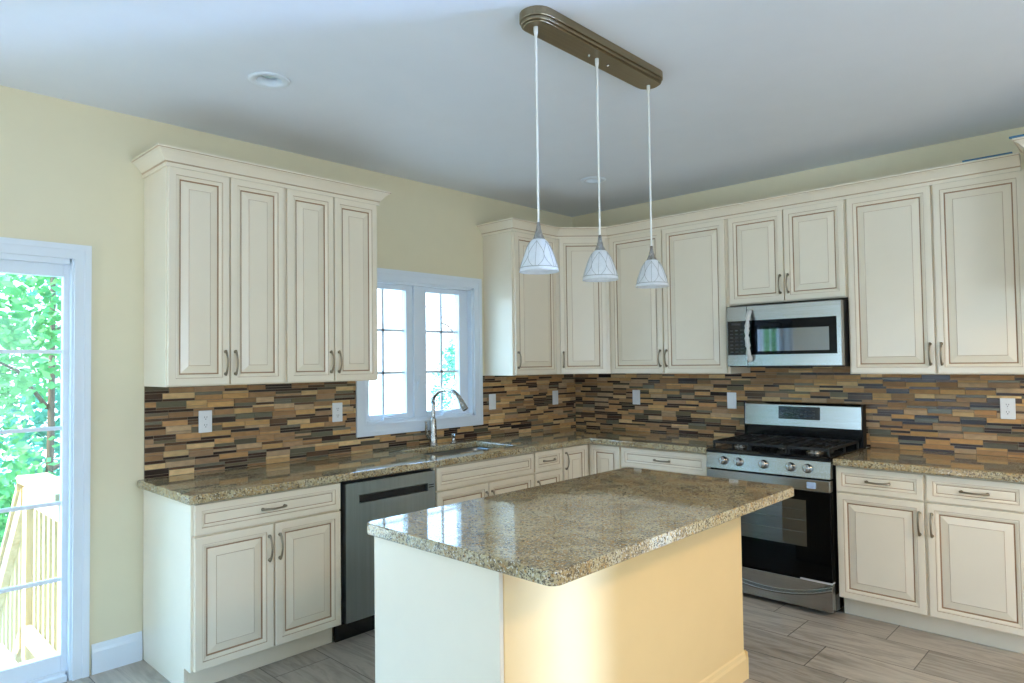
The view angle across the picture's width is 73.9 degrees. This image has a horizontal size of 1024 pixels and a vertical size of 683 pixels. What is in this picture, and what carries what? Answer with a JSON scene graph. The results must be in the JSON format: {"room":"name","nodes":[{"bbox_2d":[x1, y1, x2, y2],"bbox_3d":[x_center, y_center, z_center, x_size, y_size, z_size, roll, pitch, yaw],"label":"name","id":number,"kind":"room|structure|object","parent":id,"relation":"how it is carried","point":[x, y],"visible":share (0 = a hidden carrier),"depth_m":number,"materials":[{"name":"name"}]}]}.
{"room":"kitchen","nodes":[
{"label":"kitchen","id":0,"kind":"room"},
{"bbox_2d":[0,85,574,674],"bbox_3d":[-2.261,0.163,3.244,0.140,2.904,8.000,-2,-2,44],"label":"wall","id":1,"kind":"structure","parent":0,"point":[68,175],"depth_m":3.43,"materials":[{"name":"beige paint"}]},
{"bbox_2d":[0,237,91,682],"bbox_3d":[-2.793,0.562,2.664,0.169,2.084,1.968,-2,-2,44],"label":"door","id":2,"kind":"structure","parent":1,"relation":"in","point":[72,263],"depth_m":3.28,"materials":[{"name":"white paint"}]},
{"bbox_2d":[0,350,61,593],"bbox_3d":[-2.488,0.586,2.978,0.016,1.812,0.883,-2,-2,44],"label":"grille","id":3,"kind":"object","parent":2,"relation":"attached to","point":[58,579],"depth_m":3.24,"materials":[{"name":"white paint"}]},
{"bbox_2d":[91,631,142,674],"bbox_3d":[-1.960,1.545,3.384,0.016,0.142,0.225,-2,-2,44],"label":"baseboard","id":4,"kind":"structure","parent":1,"relation":"attached to","point":[117,652],"depth_m":3.38,"materials":[{"name":"white paint"}]},
{"bbox_2d":[144,166,284,386],"bbox_3d":[-1.565,-0.313,3.628,0.362,1.087,0.615,-2,-2,44],"label":"upper cabinet","id":5,"kind":"object","parent":1,"relation":"attached to","point":[214,244],"visible":1,"depth_m":3.48,"materials":[{"name":"beige wood"}]},
{"bbox_2d":[131,143,391,205],"bbox_3d":[-1.352,-0.887,3.857,0.386,0.084,1.354,-2,-2,44],"label":"crown molding","id":6,"kind":"structure","parent":5,"relation":"on","point":[160,156],"depth_m":3.59,"materials":[{"name":"beige wood"}]},
{"bbox_2d":[284,188,377,382],"bbox_3d":[-1.140,-0.305,4.072,0.362,1.087,0.608,-2,-2,44],"label":"upper cabinet","id":7,"kind":"object","parent":1,"relation":"attached to","point":[330,243],"visible":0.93,"depth_m":3.94,"materials":[{"name":"beige wood"}]},
{"bbox_2d":[144,374,575,478],"bbox_3d":[-0.663,0.493,4.787,0.010,0.475,3.552,-2,-2,44],"label":"backsplash","id":8,"kind":"structure","parent":1,"relation":"attached to","point":[253,424],"depth_m":4.06,"materials":[{"name":"tile"}]},
{"bbox_2d":[199,410,211,432],"bbox_3d":[-1.674,0.437,3.719,0.009,0.120,0.072,-2,-2,44],"label":"wall outlet","id":9,"kind":"object","parent":8,"relation":"attached to","point":[205,417],"visible":1,"depth_m":3.72,"materials":[{"name":"white plastic"}]},
{"bbox_2d":[332,403,342,421],"bbox_3d":[-1.105,0.448,4.312,0.009,0.120,0.072,-2,-2,44],"label":"wall outlet","id":10,"kind":"object","parent":8,"relation":"attached to","point":[337,416],"visible":1,"depth_m":4.31,"materials":[{"name":"white plastic"}]},
{"bbox_2d":[489,394,495,409],"bbox_3d":[-0.152,0.469,5.306,0.008,0.120,0.072,-2,-2,44],"label":"wall switch","id":11,"kind":"object","parent":8,"relation":"attached to","point":[492,397],"visible":1,"depth_m":5.30,"materials":[{"name":"white plastic"}]},
{"bbox_2d":[552,390,557,404],"bbox_3d":[0.373,0.481,5.853,0.008,0.120,0.072,-2,-2,44],"label":"wall switch","id":12,"kind":"object","parent":8,"relation":"attached to","point":[554,393],"visible":1,"depth_m":5.85,"materials":[{"name":"white plastic"}]},
{"bbox_2d":[356,268,482,437],"bbox_3d":[-0.675,0.072,4.888,0.159,1.119,1.129,-2,-2,44],"label":"window","id":13,"kind":"structure","parent":1,"relation":"in","point":[413,286],"depth_m":4.89,"materials":[{"name":"white paint"}]},
{"bbox_2d":[377,289,404,413],"bbox_3d":[-0.871,0.070,4.700,0.012,0.860,0.313,-2,-2,44],"label":"grille","id":14,"kind":"object","parent":13,"relation":"attached to","point":[382,329],"depth_m":4.74,"materials":[{"name":"white paint"}]},
{"bbox_2d":[426,294,457,409],"bbox_3d":[-0.528,0.076,5.059,0.012,0.860,0.320,-2,-2,44],"label":"grille","id":15,"kind":"object","parent":13,"relation":"attached to","point":[441,371],"depth_m":5.08,"materials":[{"name":"white paint"}]},
{"bbox_2d":[483,231,556,375],"bbox_3d":[0.084,-0.281,5.347,0.362,1.087,0.502,-2,-2,44],"label":"upper cabinet","id":16,"kind":"object","parent":1,"relation":"attached to","point":[520,328],"visible":0.98,"depth_m":5.19,"materials":[{"name":"beige wood"}]},
{"bbox_2d":[477,136,1023,238],"bbox_3d":[1.566,-0.917,4.099,4.264,0.084,0.866,-2,-2,44],"label":"crown molding","id":17,"kind":"structure","parent":16,"relation":"on","point":[1007,163],"depth_m":4.42,"materials":[{"name":"beige wood"}]},
{"bbox_2d":[962,152,1012,161],"bbox_3d":[2.547,-0.989,3.654,0.222,0.006,0.022,-2,-2,44],"label":"tape","id":18,"kind":"object","parent":17,"relation":"on","point":[1007,152],"visible":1,"depth_m":3.65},
{"bbox_2d":[1009,134,1023,138],"bbox_3d":[2.604,-1.004,3.180,0.460,0.007,0.022,-2,-2,44],"label":"tape","id":19,"kind":"object","parent":17,"relation":"on","point":[1021,135],"visible":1,"depth_m":3.31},
{"bbox_2d":[0,0,1023,216],"bbox_3d":[0.225,-1.335,0.887,6.800,0.120,8.000,-2,-2,44],"label":"ceiling","id":20,"kind":"structure","parent":0,"point":[441,93],"depth_m":3.14,"materials":[{"name":"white paint"}]},
{"bbox_2d":[248,72,289,88],"bbox_3d":[-1.105,-1.211,3.100,0.184,0.057,0.184,-2,-2,44],"label":"recessed light","id":21,"kind":"object","parent":20,"relation":"in","point":[272,80],"visible":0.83,"depth_m":3.12,"materials":[{"name":"white paint"}]},
{"bbox_2d":[580,177,605,183],"bbox_3d":[0.580,-1.178,4.878,0.184,0.057,0.184,-2,-2,44],"label":"recessed light","id":22,"kind":"object","parent":20,"relation":"in","point":[588,180],"visible":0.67,"depth_m":4.90,"materials":[{"name":"white paint"}]},
{"bbox_2d":[519,5,668,288],"bbox_3d":[0.359,-0.734,2.800,0.147,0.967,0.913,-2,-2,44],"label":"pendant light","id":23,"kind":"object","parent":20,"relation":"hanging from","point":[545,23],"visible":1,"depth_m":2.73,"materials":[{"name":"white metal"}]},
{"bbox_2d":[63,592,1023,682],"bbox_3d":[0.263,1.567,0.797,7.080,0.120,8.280,-2,-2,44],"label":"floor","id":24,"kind":"structure","parent":0,"point":[784,642],"depth_m":3.38,"materials":[{"name":"ceramic"}]},
{"bbox_2d":[143,482,340,682],"bbox_3d":[-1.380,1.178,3.528,0.668,0.869,0.766,-2,-2,44],"label":"base cabinet","id":25,"kind":"object","parent":24,"relation":"on","point":[236,586],"visible":0.97,"depth_m":3.29,"materials":[{"name":"beige wood"}]},
{"bbox_2d":[334,468,434,642],"bbox_3d":[-0.896,1.191,4.042,0.623,0.862,0.632,-2,-2,44],"label":"dishwasher","id":26,"kind":"object","parent":24,"relation":"on","point":[364,500],"visible":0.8,"depth_m":3.71,"materials":[{"name":"grey metal"}]},
{"bbox_2d":[431,452,533,506],"bbox_3d":[-0.361,1.198,4.590,0.668,0.869,0.886,-2,-2,44],"label":"base cabinet","id":27,"kind":"object","parent":24,"relation":"on","point":[455,483],"visible":0.29,"depth_m":4.36,"materials":[{"name":"beige wood"}]},
{"bbox_2d":[532,448,561,486],"bbox_3d":[0.053,1.206,5.021,0.668,0.869,0.308,-2,-2,44],"label":"base cabinet","id":28,"kind":"object","parent":24,"relation":"on","point":[547,463],"visible":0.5,"depth_m":4.82,"materials":[{"name":"beige wood"}]},
{"bbox_2d":[374,517,748,682],"bbox_3d":[0.296,1.135,2.838,0.672,0.869,1.619,-2,-2,44],"label":"kitchen island","id":29,"kind":"object","parent":24,"relation":"on","point":[672,612],"visible":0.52,"depth_m":2.39,"materials":[{"name":"beige wood"}]},
{"bbox_2d":[367,467,793,585],"bbox_3d":[0.370,0.676,2.774,0.909,0.041,1.687,-2,-2,44],"label":"island countertop","id":30,"kind":"structure","parent":29,"relation":"on","point":[559,533],"depth_m":2.47,"materials":[{"name":"stone"}]},
{"bbox_2d":[561,443,621,480],"bbox_3d":[0.576,1.210,5.389,0.914,0.869,0.941,-2,-2,44],"label":"base cabinet","id":31,"kind":"object","parent":24,"relation":"on","point":[582,460],"visible":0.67,"depth_m":5.06,"materials":[{"name":"beige wood"}]},
{"bbox_2d":[137,426,726,504],"bbox_3d":[-0.090,0.726,4.211,1.620,0.041,3.585,-2,-2,44],"label":"countertop","id":32,"kind":"structure","parent":31,"relation":"on","point":[218,485],"depth_m":4.02,"materials":[{"name":"stone"}]},
{"bbox_2d":[425,388,467,445],"bbox_3d":[-0.437,0.522,4.693,0.362,0.407,0.111,-2,-2,30],"label":"faucet","id":33,"kind":"object","parent":32,"relation":"on","point":[433,428],"visible":1,"depth_m":4.76,"materials":[{"name":"silver metal"}]},
{"bbox_2d":[450,434,456,442],"bbox_3d":[-0.422,0.695,4.883,0.044,0.072,0.106,-1,-2,-1],"label":"soap dispenser","id":34,"kind":"object","parent":32,"relation":"on","point":[453,436],"visible":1,"depth_m":4.90,"materials":[{"name":"silver metal"}]},
{"bbox_2d":[425,447,490,455],"bbox_3d":[-0.361,0.856,4.613,0.423,0.182,0.733,-2,-2,44],"label":"sink","id":35,"kind":"object","parent":32,"relation":"in","point":[471,448],"visible":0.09,"depth_m":4.85,"materials":[{"name":"silver metal"}]},
{"bbox_2d":[621,446,710,475],"bbox_3d":[1.252,1.188,4.930,0.695,0.869,0.668,-2,-2,44],"label":"base cabinet","id":36,"kind":"object","parent":24,"relation":"on","point":[632,457],"visible":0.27,"depth_m":4.71,"materials":[{"name":"beige wood"}]},
{"bbox_2d":[706,400,866,612],"bbox_3d":[1.762,1.004,4.397,0.790,1.190,0.715,-2,-2,44],"label":"gas range","id":37,"kind":"object","parent":24,"relation":"on","point":[789,547],"visible":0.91,"depth_m":4.14,"materials":[{"name":"silver metal"}]},
{"bbox_2d":[706,441,865,461],"bbox_3d":[1.771,0.698,4.411,0.772,0.024,0.660,-2,-2,44],"label":"cooktop","id":38,"kind":"object","parent":37,"relation":"in","point":[760,453],"depth_m":4.22,"materials":[{"name":"black metal"}]},
{"bbox_2d":[836,466,1023,653],"bbox_3d":[2.403,1.138,3.827,0.905,0.869,0.668,-2,-2,44],"label":"base cabinet","id":39,"kind":"object","parent":24,"relation":"on","point":[937,554],"visible":0.98,"depth_m":3.59,"materials":[{"name":"beige wood"}]},
{"bbox_2d":[833,447,1023,482],"bbox_3d":[2.408,0.682,3.834,0.931,0.041,0.672,-2,-2,44],"label":"countertop","id":40,"kind":"structure","parent":39,"relation":"on","point":[1000,468],"depth_m":3.73,"materials":[{"name":"stone"}]},
{"bbox_2d":[572,127,1023,457],"bbox_3d":[3.060,0.110,3.781,7.080,2.904,0.140,-2,-2,44],"label":"wall","id":41,"kind":"structure","parent":0,"point":[952,152],"depth_m":4.62,"materials":[{"name":"beige paint"}]},
{"bbox_2d":[555,239,610,373],"bbox_3d":[0.561,-0.278,5.663,0.613,1.087,0.614,-2,-2,44],"label":"upper cabinet","id":42,"kind":"object","parent":41,"relation":"attached to","point":[582,307],"visible":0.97,"depth_m":5.43,"materials":[{"name":"beige wood"}]},
{"bbox_2d":[609,219,749,373],"bbox_3d":[1.236,-0.301,5.191,1.015,1.087,0.362,-2,-2,44],"label":"upper cabinet","id":43,"kind":"object","parent":41,"relation":"attached to","point":[680,327],"visible":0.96,"depth_m":5.02,"materials":[{"name":"beige wood"}]},
{"bbox_2d":[728,200,847,306],"bbox_3d":[1.879,-0.566,4.578,0.776,0.612,0.362,-2,-2,44],"label":"upper cabinet","id":44,"kind":"object","parent":41,"relation":"attached to","point":[799,254],"visible":0.91,"depth_m":4.44,"materials":[{"name":"beige wood"}]},
{"bbox_2d":[726,299,849,366],"bbox_3d":[1.851,-0.038,4.510,0.746,0.414,0.482,-2,-2,44],"label":"microwave","id":45,"kind":"object","parent":44,"relation":"attached to","point":[813,333],"visible":0.99,"depth_m":4.34,"materials":[{"name":"silver metal"}]},
{"bbox_2d":[575,366,1023,457],"bbox_3d":[1.761,0.442,4.916,3.310,0.522,0.010,-2,-2,44],"label":"backsplash","id":46,"kind":"structure","parent":41,"relation":"attached to","point":[949,413],"depth_m":4.50,"materials":[{"name":"tile"}]},
{"bbox_2d":[632,390,639,404],"bbox_3d":[1.023,0.459,5.609,0.072,0.120,0.008,-2,-2,44],"label":"wall switch","id":47,"kind":"object","parent":46,"relation":"attached to","point":[636,393],"visible":1,"depth_m":5.60,"materials":[{"name":"white plastic"}]},
{"bbox_2d":[727,392,736,408],"bbox_3d":[1.624,0.436,5.033,0.072,0.120,0.008,-2,-2,44],"label":"wall switch","id":48,"kind":"object","parent":46,"relation":"attached to","point":[731,396],"visible":1,"depth_m":5.03,"materials":[{"name":"white plastic"}]},
{"bbox_2d":[1000,398,1015,418],"bbox_3d":[2.825,0.383,3.881,0.072,0.120,0.009,-2,-2,44],"label":"wall outlet","id":49,"kind":"object","parent":46,"relation":"attached to","point":[1007,405],"visible":1,"depth_m":3.88,"materials":[{"name":"white plastic"}]},
{"bbox_2d":[845,169,1023,374],"bbox_3d":[2.490,-0.354,3.989,0.905,1.087,0.362,-2,-2,44],"label":"upper cabinet","id":50,"kind":"object","parent":41,"relation":"attached to","point":[936,272],"visible":1,"depth_m":3.85,"materials":[{"name":"beige wood"}]},
{"label":"outside","id":51,"kind":"structure","parent":0,"visible":0},
{"bbox_2d":[0,382,454,486],"bbox_3d":[-28.173,3.926,26.646,69.860,0.100,130.000,-2,-2,44],"label":"ground","id":52,"kind":"structure","parent":51,"point":[393,393],"depth_m":46.77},
{"bbox_2d":[0,643,16,667],"bbox_3d":[-3.381,2.278,2.831,0.996,1.080,2.210,-2,-2,44],"label":"wooden deck","id":53,"kind":"object","parent":52,"relation":"on","point":[6,659],"visible":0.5,"depth_m":3.78,"materials":[{"name":"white wood"}]},
{"bbox_2d":[0,473,59,662],"bbox_3d":[-2.829,1.813,3.994,1.800,2.066,0.150,-2,-2,44],"label":"deck railing","id":54,"kind":"object","parent":52,"relation":"on","point":[29,550],"visible":0.65,"depth_m":3.86,"materials":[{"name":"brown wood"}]},
{"bbox_2d":[0,274,60,547],"bbox_3d":[-5.598,-0.572,8.345,3.437,7.394,3.864,-1,-2,18],"label":"tree","id":55,"kind":"object","parent":52,"relation":"on","point":[12,337],"visible":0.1,"depth_m":7.23,"materials":[{"name":"green plant"}]},
{"bbox_2d":[0,276,60,485],"bbox_3d":[-6.634,-1.490,12.892,5.447,9.321,4.969,1,-2,-41],"label":"tree","id":56,"kind":"object","parent":52,"relation":"on","point":[40,418],"visible":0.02,"depth_m":11.18,"materials":[{"name":"green plant"}]},
{"bbox_2d":[426,296,454,404],"bbox_3d":[-2.394,-0.978,28.322,5.857,9.142,5.687,0,-2,-27],"label":"tree","id":57,"kind":"object","parent":52,"relation":"on","point":[449,305],"visible":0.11,"depth_m":28.46,"materials":[{"name":"green plant"}]},
{"bbox_2d":[428,337,454,409],"bbox_3d":[-1.725,1.633,20.992,1.650,3.536,1.685,0,-2,-12],"label":"tree","id":58,"kind":"object","parent":52,"relation":"on","point":[451,350],"visible":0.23,"depth_m":20.90,"materials":[{"name":"green plant"}]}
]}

